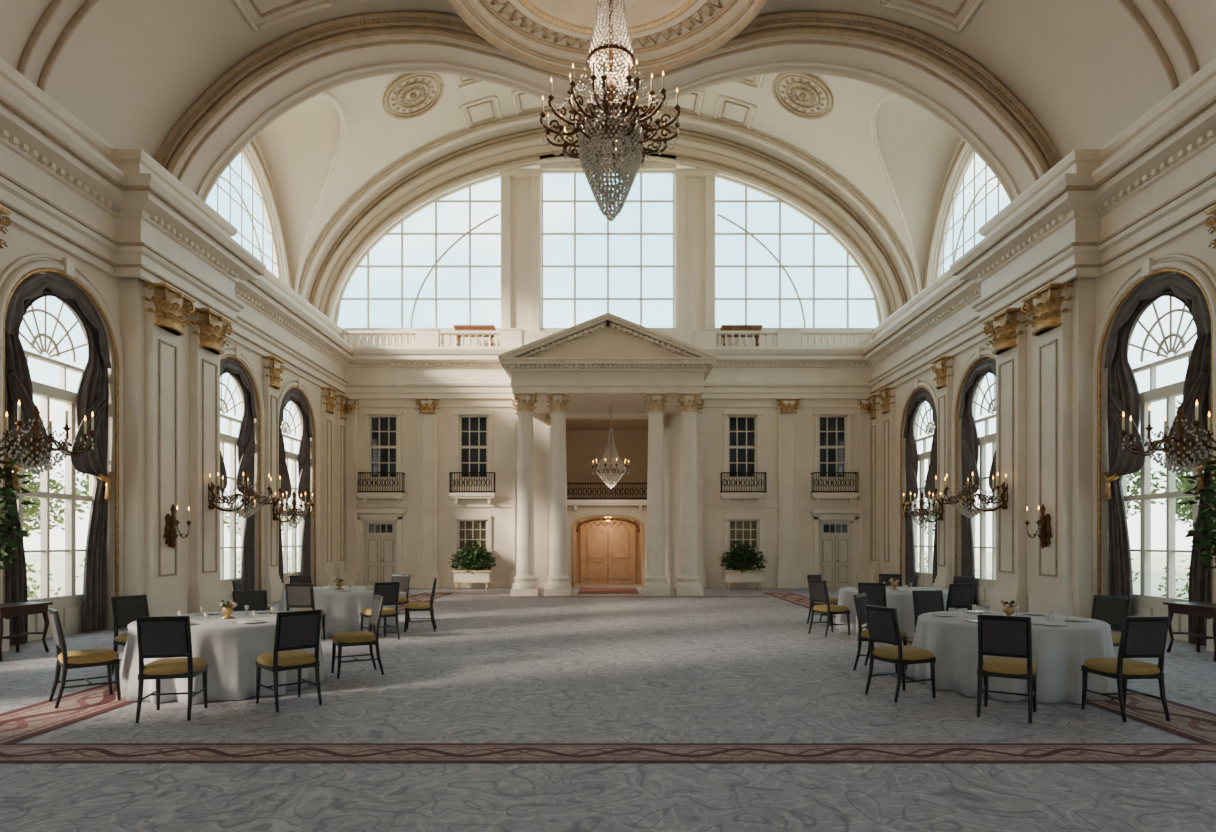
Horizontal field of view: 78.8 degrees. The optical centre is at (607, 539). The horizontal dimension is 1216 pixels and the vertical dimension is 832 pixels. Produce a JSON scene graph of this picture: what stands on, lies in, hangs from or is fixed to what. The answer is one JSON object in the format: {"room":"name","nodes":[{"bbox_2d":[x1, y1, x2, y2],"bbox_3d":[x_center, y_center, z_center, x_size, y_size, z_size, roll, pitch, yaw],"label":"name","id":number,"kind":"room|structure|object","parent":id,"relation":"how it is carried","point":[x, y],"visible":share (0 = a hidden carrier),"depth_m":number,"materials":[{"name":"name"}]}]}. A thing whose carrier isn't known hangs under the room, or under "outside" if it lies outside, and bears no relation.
{"room":"event hall","nodes":[
{"label":"event hall","id":0,"kind":"room"},
{"bbox_2d":[0,217,352,628],"bbox_3d":[-10.550,-3.060,11.800,2.400,9.620,33.600,0,0,0],"label":"wall","id":1,"kind":"structure","parent":0,"point":[123,295],"depth_m":14.72,"materials":[{"name":"beige paint"}]},
{"bbox_2d":[0,204,12,651],"bbox_3d":[-9.580,-1.710,11.280,0.540,6.920,0.870,0,0,0],"label":"pilaster","id":2,"kind":"object","parent":1,"relation":"attached to","point":[3,210],"visible":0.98,"depth_m":11.58,"materials":[{"name":"paint"}]},
{"bbox_2d":[0,400,96,474],"bbox_3d":[-8.720,-1.519,11.280,1.450,1.061,1.450,0,0,45],"label":"wall sconce","id":3,"kind":"object","parent":2,"relation":"attached to","point":[35,444],"visible":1,"depth_m":11.25,"materials":[{"name":"brown metal"}]},
{"bbox_2d":[12,273,94,640],"bbox_3d":[-10.020,-1.480,13.200,0.161,6.460,2.720,0,0,0],"label":"window","id":4,"kind":"structure","parent":1,"relation":"in","point":[68,606],"depth_m":13.39,"materials":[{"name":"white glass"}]},
{"bbox_2d":[5,274,113,645],"bbox_3d":[-9.755,-1.465,13.200,0.310,6.410,2.663,0,0,0],"label":"window curtain","id":5,"kind":"object","parent":1,"relation":"hanging from","point":[92,391],"visible":0.81,"depth_m":13.79,"materials":[{"name":"grey fabric"}]},
{"bbox_2d":[0,253,318,603],"bbox_3d":[-9.660,-1.650,14.125,0.161,6.700,21.140,0,0,0],"label":"trim","id":6,"kind":"structure","parent":1,"relation":"attached to","point":[66,267],"depth_m":14.59,"materials":[{"name":"paint"}]},
{"bbox_2d":[141,282,196,616],"bbox_3d":[-9.210,-1.715,15.400,0.827,6.930,1.334,0,0,0],"label":"pilaster","id":7,"kind":"object","parent":1,"relation":"attached to","point":[164,309],"visible":0.91,"depth_m":15.20,"materials":[{"name":"paint"}]},
{"bbox_2d":[187,308,234,613],"bbox_3d":[-9.210,-1.715,17.020,0.827,6.930,1.334,0,0,0],"label":"pilaster","id":8,"kind":"object","parent":1,"relation":"attached to","point":[207,329],"visible":0.96,"depth_m":16.77,"materials":[{"name":"paint"}]},
{"bbox_2d":[208,472,281,518],"bbox_3d":[-8.350,-1.019,17.050,1.450,1.061,1.450,0,0,45],"label":"wall sconce","id":9,"kind":"object","parent":8,"relation":"attached to","point":[245,495],"visible":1,"depth_m":16.99,"materials":[{"name":"brown metal"}]},
{"bbox_2d":[220,374,244,601],"bbox_3d":[-10.020,-1.480,19.200,0.161,6.460,2.720,0,0,0],"label":"window","id":10,"kind":"structure","parent":1,"relation":"in","point":[227,438],"depth_m":19.64,"materials":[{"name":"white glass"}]},
{"bbox_2d":[220,359,258,590],"bbox_3d":[-9.755,-1.465,19.200,0.310,6.410,2.663,0,0,0],"label":"window curtain","id":11,"kind":"object","parent":1,"relation":"hanging from","point":[246,434],"visible":0.41,"depth_m":20.03,"materials":[{"name":"grey fabric"}]},
{"bbox_2d":[215,149,280,279],"bbox_3d":[-11.600,-10.165,22.700,0.160,4.791,7.340,0,0,0],"label":"window","id":12,"kind":"structure","parent":1,"relation":"in","point":[253,172],"depth_m":24.14,"materials":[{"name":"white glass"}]},
{"bbox_2d":[262,356,285,601],"bbox_3d":[-9.580,-1.710,21.120,0.540,6.920,0.870,0,0,0],"label":"pilaster","id":13,"kind":"object","parent":1,"relation":"attached to","point":[273,585],"visible":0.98,"depth_m":20.91,"materials":[{"name":"paint"}]},
{"bbox_2d":[279,401,303,590],"bbox_3d":[-10.020,-1.480,23.050,0.161,6.460,2.720,0,0,0],"label":"window","id":14,"kind":"structure","parent":1,"relation":"in","point":[290,455],"depth_m":23.48,"materials":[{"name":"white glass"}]},
{"bbox_2d":[240,91,345,292],"bbox_3d":[-9.970,-10.634,22.700,3.561,5.833,8.700,0,0,0],"label":"trim","id":15,"kind":"structure","parent":1,"relation":"attached to","point":[252,149],"depth_m":25.22,"materials":[{"name":"beige paint"}]},
{"bbox_2d":[279,389,313,582],"bbox_3d":[-9.755,-1.465,23.050,0.310,6.410,2.663,0,0,0],"label":"window curtain","id":16,"kind":"object","parent":1,"relation":"hanging from","point":[293,395],"visible":0.69,"depth_m":23.69,"materials":[{"name":"grey fabric"}]},
{"bbox_2d":[320,387,337,586],"bbox_3d":[-9.580,-1.710,25.300,0.540,6.920,0.870,0,0,0],"label":"pilaster","id":17,"kind":"object","parent":1,"relation":"attached to","point":[327,575],"visible":0.99,"depth_m":25.08,"materials":[{"name":"paint"}]},
{"bbox_2d":[335,394,348,585],"bbox_3d":[-9.580,-1.710,26.550,0.435,6.920,0.702,0,0,0],"label":"pilaster","id":18,"kind":"object","parent":1,"relation":"attached to","point":[340,403],"visible":0.92,"depth_m":26.34,"materials":[{"name":"paint"}]},
{"bbox_2d":[334,174,500,327],"bbox_3d":[-7.275,-11.009,28.400,6.590,6.178,0.160,0,0,0],"label":"window","id":19,"kind":"structure","parent":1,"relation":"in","point":[437,199],"depth_m":28.37,"materials":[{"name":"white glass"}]},
{"bbox_2d":[0,583,1215,831],"bbox_3d":[0.000,1.850,12.350,20.600,0.200,35.700,0,0,0],"label":"floor","id":20,"kind":"structure","parent":0,"point":[492,669],"depth_m":6.80,"materials":[{"name":"carpet"}]},
{"bbox_2d":[0,602,52,661],"bbox_3d":[-8.980,1.363,11.100,0.560,0.787,1.000,0,0,0],"label":"console table","id":21,"kind":"object","parent":20,"relation":"on","point":[13,609],"visible":1,"depth_m":11.23,"materials":[{"name":"brown wood"}]},
{"bbox_2d":[0,452,38,570],"bbox_3d":[-9.059,-0.190,10.717,1.175,2.321,0.970,0,0,-7],"label":"potted ficus","id":22,"kind":"object","parent":21,"relation":"on","point":[6,528],"visible":1,"depth_m":10.86,"materials":[{"name":"green plant"}]},
{"bbox_2d":[111,595,148,674],"bbox_3d":[-6.082,1.244,9.665,0.588,1.016,0.513,0,0,25],"label":"dining chair","id":23,"kind":"object","parent":20,"relation":"on","point":[125,609],"visible":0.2,"depth_m":9.67,"materials":[{"name":"brown wood"}]},
{"bbox_2d":[135,616,207,722],"bbox_3d":[-4.342,1.244,7.386,0.513,1.016,0.588,0,0,-13],"label":"dining chair","id":24,"kind":"object","parent":20,"relation":"on","point":[168,637],"visible":1,"depth_m":7.16,"materials":[{"name":"brown wood"}]},
{"bbox_2d":[120,611,325,703],"bbox_3d":[-4.576,1.345,8.945,2.260,0.791,2.239,0,0,0],"label":"round dining table","id":25,"kind":"object","parent":20,"relation":"on","point":[231,651],"visible":0.57,"depth_m":8.07,"materials":[{"name":"white fabric"}]},
{"bbox_2d":[256,610,321,711],"bbox_3d":[-3.395,1.244,7.875,0.513,1.016,0.588,0,0,-45],"label":"dining chair","id":26,"kind":"object","parent":20,"relation":"on","point":[294,630],"visible":1,"depth_m":7.72,"materials":[{"name":"brown wood"}]},
{"bbox_2d":[285,584,324,639],"bbox_3d":[-5.199,1.244,12.715,0.513,1.016,0.588,0,0,-1],"label":"dining chair","id":27,"kind":"object","parent":20,"relation":"on","point":[297,595],"visible":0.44,"depth_m":12.46,"materials":[{"name":"brown wood"}]},
{"bbox_2d":[278,586,398,637],"bbox_3d":[-5.139,1.345,14.222,2.239,0.791,2.260,0,0,16],"label":"round dining table","id":28,"kind":"object","parent":20,"relation":"on","point":[342,610],"visible":0.48,"depth_m":13.34,"materials":[{"name":"white fabric"}]},
{"bbox_2d":[331,594,383,678],"bbox_3d":[-3.269,1.244,9.667,0.588,1.016,0.513,0,0,-29],"label":"dining chair","id":29,"kind":"object","parent":20,"relation":"on","point":[352,638],"visible":1,"depth_m":9.57,"materials":[{"name":"brown wood"}]},
{"bbox_2d":[360,582,399,639],"bbox_3d":[-4.026,1.244,13.074,0.513,1.016,0.588,0,0,-42],"label":"dining chair","id":30,"kind":"object","parent":20,"relation":"on","point":[389,590],"visible":0.75,"depth_m":12.95,"materials":[{"name":"brown wood"}]},
{"bbox_2d":[449,540,496,588],"bbox_3d":[-4.826,0.871,26.386,1.761,1.788,1.030,0,0,0],"label":"potted plant","id":31,"kind":"object","parent":20,"relation":"on","point":[472,572],"visible":1,"depth_m":26.15,"materials":[{"name":"plant"}]},
{"bbox_2d":[511,393,539,595],"bbox_3d":[-2.620,-1.430,23.500,0.840,6.360,0.840,0,0,0],"label":"column","id":32,"kind":"structure","parent":20,"relation":"on","point":[525,584],"depth_m":23.27,"materials":[{"name":"paint"}]},
{"bbox_2d":[544,393,571,595],"bbox_3d":[-1.580,-1.430,23.500,0.840,6.360,0.840,0,0,0],"label":"column","id":33,"kind":"structure","parent":20,"relation":"on","point":[558,584],"depth_m":23.27,"materials":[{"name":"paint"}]},
{"bbox_2d":[0,592,1215,762],"bbox_3d":[0.000,1.744,15.200,19.200,0.001,18.800,0,0,0],"label":"carpet border","id":34,"kind":"object","parent":20,"relation":"on","point":[23,723],"visible":0.78,"depth_m":6.19,"materials":[{"name":"brown carpet"}]},
{"bbox_2d":[48,608,120,707],"bbox_3d":[-5.676,1.244,8.026,0.588,1.016,0.513,0,0,-43],"label":"dining chair","id":35,"kind":"object","parent":34,"relation":"on","point":[66,659],"visible":1,"depth_m":7.90,"materials":[{"name":"brown wood"}]},
{"bbox_2d":[835,587,954,637],"bbox_3d":[5.479,1.345,14.187,2.260,0.791,2.239,0,0,-43],"label":"round dining table","id":36,"kind":"object","parent":34,"relation":"on","point":[902,601],"visible":0.4,"depth_m":13.41,"materials":[{"name":"white fabric"}]},
{"bbox_2d":[642,393,669,595],"bbox_3d":[1.520,-1.430,23.500,0.840,6.360,0.840,0,0,0],"label":"column","id":37,"kind":"structure","parent":20,"relation":"on","point":[655,584],"depth_m":23.27,"materials":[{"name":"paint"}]},
{"bbox_2d":[674,393,703,595],"bbox_3d":[2.560,-1.430,23.500,0.840,6.360,0.840,0,0,0],"label":"column","id":38,"kind":"structure","parent":20,"relation":"on","point":[688,584],"depth_m":23.27,"materials":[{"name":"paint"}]},
{"bbox_2d":[719,539,766,588],"bbox_3d":[4.826,0.871,26.414,1.761,1.788,1.030,0,0,0],"label":"potted plant","id":39,"kind":"object","parent":20,"relation":"on","point":[746,560],"visible":1,"depth_m":26.15,"materials":[{"name":"plant"}]},
{"bbox_2d":[808,580,849,636],"bbox_3d":[4.088,1.244,13.685,0.588,1.016,0.513,0,0,-25],"label":"dining chair","id":40,"kind":"object","parent":20,"relation":"on","point":[818,589],"visible":1,"depth_m":13.55,"materials":[{"name":"brown wood"}]},
{"bbox_2d":[853,593,906,674],"bbox_3d":[3.672,1.244,9.971,0.588,1.016,0.513,0,0,37],"label":"dining chair","id":41,"kind":"object","parent":20,"relation":"on","point":[860,600],"visible":0.51,"depth_m":9.94,"materials":[{"name":"brown wood"}]},
{"bbox_2d":[865,605,935,702],"bbox_3d":[3.267,1.244,8.286,0.588,1.016,0.513,0,0,-23],"label":"dining chair","id":42,"kind":"object","parent":20,"relation":"on","point":[883,623],"visible":1,"depth_m":8.15,"materials":[{"name":"brown wood"}]},
{"bbox_2d":[912,590,944,633],"bbox_3d":[4.696,1.244,10.535,0.513,1.016,0.588,0,0,-7],"label":"dining chair","id":43,"kind":"object","parent":20,"relation":"on","point":[924,601],"visible":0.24,"depth_m":10.76,"materials":[{"name":"brown wood"}]},
{"bbox_2d":[977,614,1037,722],"bbox_3d":[4.000,1.244,7.421,0.513,1.016,0.588,0,0,34],"label":"dining chair","id":44,"kind":"object","parent":20,"relation":"on","point":[998,635],"visible":1,"depth_m":7.23,"materials":[{"name":"brown wood"}]},
{"bbox_2d":[906,611,1117,703],"bbox_3d":[4.832,1.345,8.967,2.260,0.791,2.239,0,0,31],"label":"round dining table","id":45,"kind":"object","parent":20,"relation":"on","point":[1059,653],"visible":0.73,"depth_m":8.14,"materials":[{"name":"white fabric"}]},
{"bbox_2d":[1091,595,1130,658],"bbox_3d":[6.382,1.244,9.615,0.588,1.016,0.513,0,0,-26],"label":"dining chair","id":46,"kind":"object","parent":20,"relation":"on","point":[1112,610],"visible":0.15,"depth_m":9.67,"materials":[{"name":"brown wood"}]},
{"bbox_2d":[1081,616,1169,722],"bbox_3d":[5.153,1.244,7.385,0.513,1.016,0.588,0,0,-5],"label":"dining chair","id":47,"kind":"object","parent":20,"relation":"on","point":[1141,637],"visible":1,"depth_m":7.15,"materials":[{"name":"brown wood"}]},
{"bbox_2d":[1163,602,1215,661],"bbox_3d":[8.980,1.363,11.100,0.560,0.787,1.000,0,0,0],"label":"console table","id":48,"kind":"object","parent":20,"relation":"on","point":[1198,609],"visible":0.96,"depth_m":11.21,"materials":[{"name":"brown wood"}]},
{"bbox_2d":[1177,454,1215,570],"bbox_3d":[9.056,-0.190,10.713,0.970,2.321,1.175,0,0,-32],"label":"potted ficus","id":49,"kind":"object","parent":48,"relation":"on","point":[1209,515],"visible":1,"depth_m":10.87,"materials":[{"name":"green plant"}]},
{"bbox_2d":[0,0,1215,158],"bbox_3d":[0.000,-9.476,5.550,20.000,4.053,22.100,0,0,0],"label":"ceiling","id":50,"kind":"structure","parent":0,"point":[130,70],"depth_m":14.55,"materials":[{"name":"paint"}]},
{"bbox_2d":[448,0,767,76],"bbox_3d":[0.000,-10.810,13.050,6.240,1.481,6.240,0,0,0],"label":"ceiling medallion","id":51,"kind":"object","parent":50,"relation":"attached to","point":[552,35],"depth_m":14.83,"materials":[{"name":"beige paint"}]},
{"bbox_2d":[540,0,679,221],"bbox_3d":[0.050,-8.049,13.050,2.505,4.862,2.442,0,0,19],"label":"chandelier","id":52,"kind":"object","parent":50,"relation":"hanging from","point":[615,127],"visible":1,"depth_m":12.79,"materials":[{"name":"brown metal"}]},
{"bbox_2d":[256,73,959,301],"bbox_3d":[0.000,-11.800,22.975,23.000,8.100,11.250,0,0,0],"label":"ceiling","id":53,"kind":"structure","parent":0,"point":[298,149],"depth_m":25.40,"materials":[{"name":"paint"}]},
{"bbox_2d":[382,73,833,128],"bbox_3d":[-0.001,-14.933,23.497,14.625,1.900,7.143,0,0,0],"label":"trim","id":54,"kind":"structure","parent":53,"relation":"attached to","point":[403,116],"depth_m":24.48,"materials":[{"name":"paint"}]},
{"bbox_2d":[358,399,857,587],"bbox_3d":[0.000,-2.575,28.600,20.400,8.650,3.200,0,0,0],"label":"wall","id":55,"kind":"structure","parent":0,"point":[587,435],"depth_m":27.00,"materials":[{"name":"beige paint"}]},
{"bbox_2d":[345,398,358,585],"bbox_3d":[-9.350,-1.685,26.880,0.632,6.870,0.284,0,0,0],"label":"pilaster","id":56,"kind":"object","parent":55,"relation":"attached to","point":[351,421],"visible":0.81,"depth_m":26.85,"materials":[{"name":"paint"}]},
{"bbox_2d":[363,521,396,585],"bbox_3d":[-8.325,0.525,27.105,1.250,2.450,0.150,0,0,0],"label":"door","id":57,"kind":"structure","parent":55,"relation":"in","point":[379,537],"depth_m":27.12,"materials":[{"name":"beige paint"}]},
{"bbox_2d":[357,415,405,503],"bbox_3d":[-8.200,-2.935,26.880,1.650,3.230,0.560,0,0,0],"label":"window","id":58,"kind":"structure","parent":55,"relation":"in","point":[383,429],"depth_m":27.08,"materials":[{"name":"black glass"}]},
{"bbox_2d":[414,398,440,587],"bbox_3d":[-6.550,-1.692,26.880,0.983,6.884,0.442,0,0,0],"label":"pilaster","id":59,"kind":"object","parent":55,"relation":"attached to","point":[427,570],"visible":1,"depth_m":26.85,"materials":[{"name":"paint"}]},
{"bbox_2d":[457,519,486,549],"bbox_3d":[-4.950,-0.200,27.090,1.100,1.100,0.140,0,0,0],"label":"window","id":60,"kind":"structure","parent":55,"relation":"in","point":[467,529],"depth_m":27.14,"materials":[{"name":"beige glass"}]},
{"bbox_2d":[449,415,495,503],"bbox_3d":[-4.900,-2.935,26.880,1.650,3.230,0.560,0,0,0],"label":"window","id":61,"kind":"structure","parent":55,"relation":"in","point":[473,428],"depth_m":27.08,"materials":[{"name":"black glass"}]},
{"bbox_2d":[511,398,517,587],"bbox_3d":[-3.250,-1.685,26.880,0.562,6.870,0.253,0,0,0],"label":"pilaster","id":62,"kind":"object","parent":55,"relation":"attached to","point":[515,416],"visible":0.27,"depth_m":26.85,"materials":[{"name":"paint"}]},
{"bbox_2d":[567,506,646,586],"bbox_3d":[0.000,0.250,27.485,3.480,3.001,0.230,0,0,0],"label":"trim","id":63,"kind":"structure","parent":55,"relation":"attached to","point":[583,512],"depth_m":27.45,"materials":[{"name":"beige paint"}]},
{"bbox_2d":[567,483,646,510],"bbox_3d":[0.000,-1.591,27.175,3.300,1.001,0.350,0,0,0],"label":"balcony railing","id":64,"kind":"object","parent":55,"relation":"attached to","point":[575,503],"visible":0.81,"depth_m":27.01,"materials":[{"name":"metal"}]},
{"bbox_2d":[352,405,863,585],"bbox_3d":[0.000,-1.590,26.890,19.400,6.680,0.220,0,0,0],"label":"trim","id":65,"kind":"structure","parent":55,"relation":"attached to","point":[371,503],"depth_m":26.93,"materials":[{"name":"paint"}]},
{"bbox_2d":[581,519,634,582],"bbox_3d":[0.000,0.450,29.870,2.200,2.600,0.220,0,0,0],"label":"door","id":66,"kind":"structure","parent":55,"relation":"in","point":[607,552],"depth_m":29.80,"materials":[{"name":"brown wood"}]},
{"bbox_2d":[541,170,674,327],"bbox_3d":[0.000,-11.107,28.400,5.240,6.375,0.160,0,0,0],"label":"window","id":67,"kind":"structure","parent":55,"relation":"in","point":[574,266],"depth_m":28.37,"materials":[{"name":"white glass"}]},
{"bbox_2d":[498,313,717,413],"bbox_3d":[0.000,-5.809,24.895,6.790,2.397,4.210,0,0,0],"label":"pediment","id":68,"kind":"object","parent":55,"relation":"attached to","point":[606,360],"depth_m":23.15,"materials":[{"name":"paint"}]},
{"bbox_2d":[409,580,808,587],"bbox_3d":[0.000,1.600,26.970,19.400,0.300,0.060,0,0,0],"label":"baseboard","id":69,"kind":"structure","parent":55,"relation":"attached to","point":[443,583],"depth_m":26.94,"materials":[{"name":"paint"}]},
{"bbox_2d":[592,406,629,487],"bbox_3d":[0.100,-3.231,25.400,1.260,2.939,1.320,0,0,-18],"label":"chandelier","id":70,"kind":"object","parent":55,"relation":"hanging from","point":[607,471],"visible":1,"depth_m":25.27,"materials":[{"name":"clear glass"}]},
{"bbox_2d":[663,413,669,587],"bbox_3d":[2.000,-1.410,26.950,0.590,6.320,0.590,0,0,0],"label":"pilaster","id":71,"kind":"object","parent":55,"relation":"attached to","point":[665,416],"visible":0.41,"depth_m":26.85,"materials":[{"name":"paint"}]},
{"bbox_2d":[696,398,704,587],"bbox_3d":[3.250,-1.685,26.880,0.562,6.870,0.253,0,0,0],"label":"pilaster","id":72,"kind":"object","parent":55,"relation":"attached to","point":[699,417],"visible":0.58,"depth_m":26.85,"materials":[{"name":"paint"}]},
{"bbox_2d":[720,415,766,503],"bbox_3d":[4.900,-2.935,26.880,1.650,3.230,0.560,0,0,0],"label":"window","id":73,"kind":"structure","parent":55,"relation":"in","point":[741,428],"depth_m":27.08,"materials":[{"name":"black glass"}]},
{"bbox_2d":[729,519,758,549],"bbox_3d":[4.950,-0.200,27.090,1.100,1.100,0.140,0,0,0],"label":"window","id":74,"kind":"structure","parent":55,"relation":"in","point":[747,530],"depth_m":27.14,"materials":[{"name":"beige glass"}]},
{"bbox_2d":[775,398,801,587],"bbox_3d":[6.550,-1.692,26.880,0.983,6.884,0.442,0,0,0],"label":"pilaster","id":75,"kind":"object","parent":55,"relation":"attached to","point":[788,575],"visible":1,"depth_m":26.85,"materials":[{"name":"paint"}]},
{"bbox_2d":[810,415,858,503],"bbox_3d":[8.200,-2.935,26.880,1.650,3.230,0.560,0,0,0],"label":"window","id":76,"kind":"structure","parent":55,"relation":"in","point":[832,429],"depth_m":27.08,"materials":[{"name":"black glass"}]},
{"bbox_2d":[819,521,852,587],"bbox_3d":[8.325,0.525,27.105,1.250,2.450,0.150,0,0,0],"label":"door","id":77,"kind":"structure","parent":55,"relation":"in","point":[835,537],"depth_m":27.12,"materials":[{"name":"beige paint"}]},
{"bbox_2d":[857,398,870,585],"bbox_3d":[9.350,-1.685,26.880,0.632,6.870,0.284,0,0,0],"label":"pilaster","id":78,"kind":"object","parent":55,"relation":"attached to","point":[864,421],"visible":0.73,"depth_m":26.85,"materials":[{"name":"paint"}]},
{"bbox_2d":[298,108,917,345],"bbox_3d":[0.000,-11.525,27.750,24.000,9.650,1.700,0,0,0],"label":"lunette","id":79,"kind":"object","parent":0,"point":[696,159],"depth_m":28.07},
{"bbox_2d":[863,217,1215,617],"bbox_3d":[10.550,-3.060,11.800,2.400,9.620,33.600,0,0,0],"label":"wall","id":80,"kind":"structure","parent":0,"point":[1092,295],"depth_m":14.72,"materials":[{"name":"beige paint"}]},
{"bbox_2d":[0,57,1215,398],"bbox_3d":[0.000,-6.370,11.000,19.600,2.440,32.000,0,0,0],"label":"trim","id":81,"kind":"structure","parent":80,"relation":"attached to","point":[119,212],"depth_m":15.28,"materials":[{"name":"paint"}]},
{"bbox_2d":[340,328,875,346],"bbox_3d":[0.000,-7.240,26.750,19.360,0.740,0.360,0,0,0],"label":"balustrade","id":82,"kind":"object","parent":81,"relation":"on","point":[425,337],"visible":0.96,"depth_m":26.63,"materials":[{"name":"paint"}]},
{"bbox_2d":[154,11,1061,201],"bbox_3d":[0.000,-11.990,16.725,24.400,9.320,1.470,0,0,0],"label":"ceiling arch","id":83,"kind":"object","parent":80,"relation":"attached to","point":[301,65],"depth_m":16.40,"materials":[{"name":"paint"}]},
{"bbox_2d":[17,0,1198,91],"bbox_3d":[0.000,-9.474,8.190,20.130,4.134,14.960,0,0,0],"label":"trim","id":84,"kind":"structure","parent":80,"relation":"attached to","point":[54,6],"depth_m":12.89,"materials":[{"name":"paint"}]},
{"bbox_2d":[715,174,881,327],"bbox_3d":[7.275,-11.009,28.400,6.590,6.178,0.160,0,0,0],"label":"window","id":85,"kind":"structure","parent":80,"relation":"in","point":[778,199],"depth_m":28.37,"materials":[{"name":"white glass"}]},
{"bbox_2d":[867,394,880,582],"bbox_3d":[9.580,-1.710,26.550,0.435,6.920,0.702,0,0,0],"label":"pilaster","id":86,"kind":"object","parent":80,"relation":"attached to","point":[875,403],"visible":0.91,"depth_m":26.31,"materials":[{"name":"paint"}]},
{"bbox_2d":[878,387,895,573],"bbox_3d":[9.580,-1.710,25.300,0.540,6.920,0.870,0,0,0],"label":"pilaster","id":87,"kind":"object","parent":80,"relation":"attached to","point":[888,393],"visible":0.98,"depth_m":25.08,"materials":[{"name":"paint"}]},
{"bbox_2d":[902,389,936,586],"bbox_3d":[9.755,-1.465,23.050,0.310,6.410,2.663,0,0,0],"label":"window curtain","id":88,"kind":"object","parent":80,"relation":"hanging from","point":[922,395],"visible":0.66,"depth_m":23.72,"materials":[{"name":"grey fabric"}]},
{"bbox_2d":[870,91,975,292],"bbox_3d":[9.970,-10.634,22.700,3.561,5.833,8.700,0,0,0],"label":"trim","id":89,"kind":"structure","parent":80,"relation":"attached to","point":[963,149],"depth_m":25.22,"materials":[{"name":"beige paint"}]},
{"bbox_2d":[912,401,936,587],"bbox_3d":[10.020,-1.480,23.050,0.161,6.460,2.720,0,0,0],"label":"window","id":90,"kind":"structure","parent":80,"relation":"in","point":[922,577],"depth_m":23.50,"materials":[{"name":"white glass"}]},
{"bbox_2d":[930,356,953,589],"bbox_3d":[9.580,-1.710,21.120,0.540,6.920,0.870,0,0,0],"label":"pilaster","id":91,"kind":"object","parent":80,"relation":"attached to","point":[944,364],"visible":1,"depth_m":20.91,"materials":[{"name":"paint"}]},
{"bbox_2d":[935,149,1000,279],"bbox_3d":[11.600,-10.165,22.700,0.160,4.791,7.340,0,0,0],"label":"window","id":92,"kind":"structure","parent":80,"relation":"in","point":[962,172],"depth_m":24.14,"materials":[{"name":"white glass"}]},
{"bbox_2d":[957,359,995,604],"bbox_3d":[9.755,-1.465,19.200,0.310,6.410,2.663,0,0,0],"label":"window curtain","id":93,"kind":"object","parent":80,"relation":"hanging from","point":[969,434],"visible":0.54,"depth_m":20.02,"materials":[{"name":"grey fabric"}]},
{"bbox_2d":[971,374,995,606],"bbox_3d":[10.020,-1.480,19.200,0.161,6.460,2.720,0,0,0],"label":"window","id":94,"kind":"structure","parent":80,"relation":"in","point":[983,586],"depth_m":19.73,"materials":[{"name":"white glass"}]},
{"bbox_2d":[981,308,1027,611],"bbox_3d":[9.210,-1.715,17.020,0.827,6.930,1.334,0,0,0],"label":"pilaster","id":95,"kind":"object","parent":80,"relation":"attached to","point":[1009,332],"visible":0.91,"depth_m":16.76,"materials":[{"name":"paint"}]},
{"bbox_2d":[934,472,1007,518],"bbox_3d":[8.350,-1.019,17.050,1.450,1.061,1.450,0,0,45],"label":"wall sconce","id":96,"kind":"object","parent":95,"relation":"attached to","point":[970,500],"visible":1,"depth_m":16.99,"materials":[{"name":"brown metal"}]},
{"bbox_2d":[1019,282,1074,615],"bbox_3d":[9.210,-1.715,15.400,0.827,6.930,1.334,0,0,0],"label":"pilaster","id":97,"kind":"object","parent":80,"relation":"attached to","point":[1051,309],"visible":0.9,"depth_m":15.11,"materials":[{"name":"paint"}]},
{"bbox_2d":[897,253,1215,605],"bbox_3d":[9.660,-1.650,14.125,0.161,6.700,21.140,0,0,0],"label":"trim","id":98,"kind":"structure","parent":80,"relation":"attached to","point":[1149,267],"depth_m":14.59,"materials":[{"name":"paint"}]},
{"bbox_2d":[1102,274,1210,645],"bbox_3d":[9.755,-1.465,13.200,0.310,6.410,2.663,0,0,0],"label":"window curtain","id":99,"kind":"object","parent":80,"relation":"hanging from","point":[1123,391],"visible":0.77,"depth_m":13.68,"materials":[{"name":"grey fabric"}]},
{"bbox_2d":[1121,273,1203,640],"bbox_3d":[10.020,-1.480,13.200,0.161,6.460,2.720,0,0,0],"label":"window","id":100,"kind":"structure","parent":80,"relation":"in","point":[1145,604],"depth_m":13.34,"materials":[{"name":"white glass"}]},
{"bbox_2d":[1203,204,1215,651],"bbox_3d":[9.580,-1.710,11.280,0.540,6.920,0.870,0,0,0],"label":"pilaster","id":101,"kind":"object","parent":80,"relation":"attached to","point":[1212,210],"visible":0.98,"depth_m":11.58,"materials":[{"name":"paint"}]},
{"bbox_2d":[1119,400,1215,474],"bbox_3d":[8.720,-1.519,11.280,1.450,1.061,1.450,0,0,45],"label":"wall sconce","id":102,"kind":"object","parent":101,"relation":"attached to","point":[1180,444],"visible":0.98,"depth_m":11.25,"materials":[{"name":"brown metal"}]},
{"label":"outside","id":103,"kind":"structure","parent":0,"visible":0},
{"bbox_2d":[25,551,1190,598],"bbox_3d":[0.000,2.175,35.000,180.000,0.150,210.000,0,0,0],"label":"ground","id":104,"kind":"structure","parent":103,"point":[57,560],"depth_m":52.68,"materials":[{"name":"white"}]},
{"bbox_2d":[23,452,88,598],"bbox_3d":[-15.303,-0.681,18.529,2.822,6.023,3.663,0,0,15],"label":"tree","id":105,"kind":"object","parent":104,"relation":"on","point":[34,509],"visible":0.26,"depth_m":19.25,"materials":[{"name":"green plant"}]},
{"bbox_2d":[1153,400,1192,598],"bbox_3d":[14.498,-0.681,17.529,2.822,6.023,3.663,0,0,15],"label":"tree","id":106,"kind":"object","parent":104,"relation":"on","point":[1183,485],"visible":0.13,"depth_m":17.81,"materials":[{"name":"green plant"}]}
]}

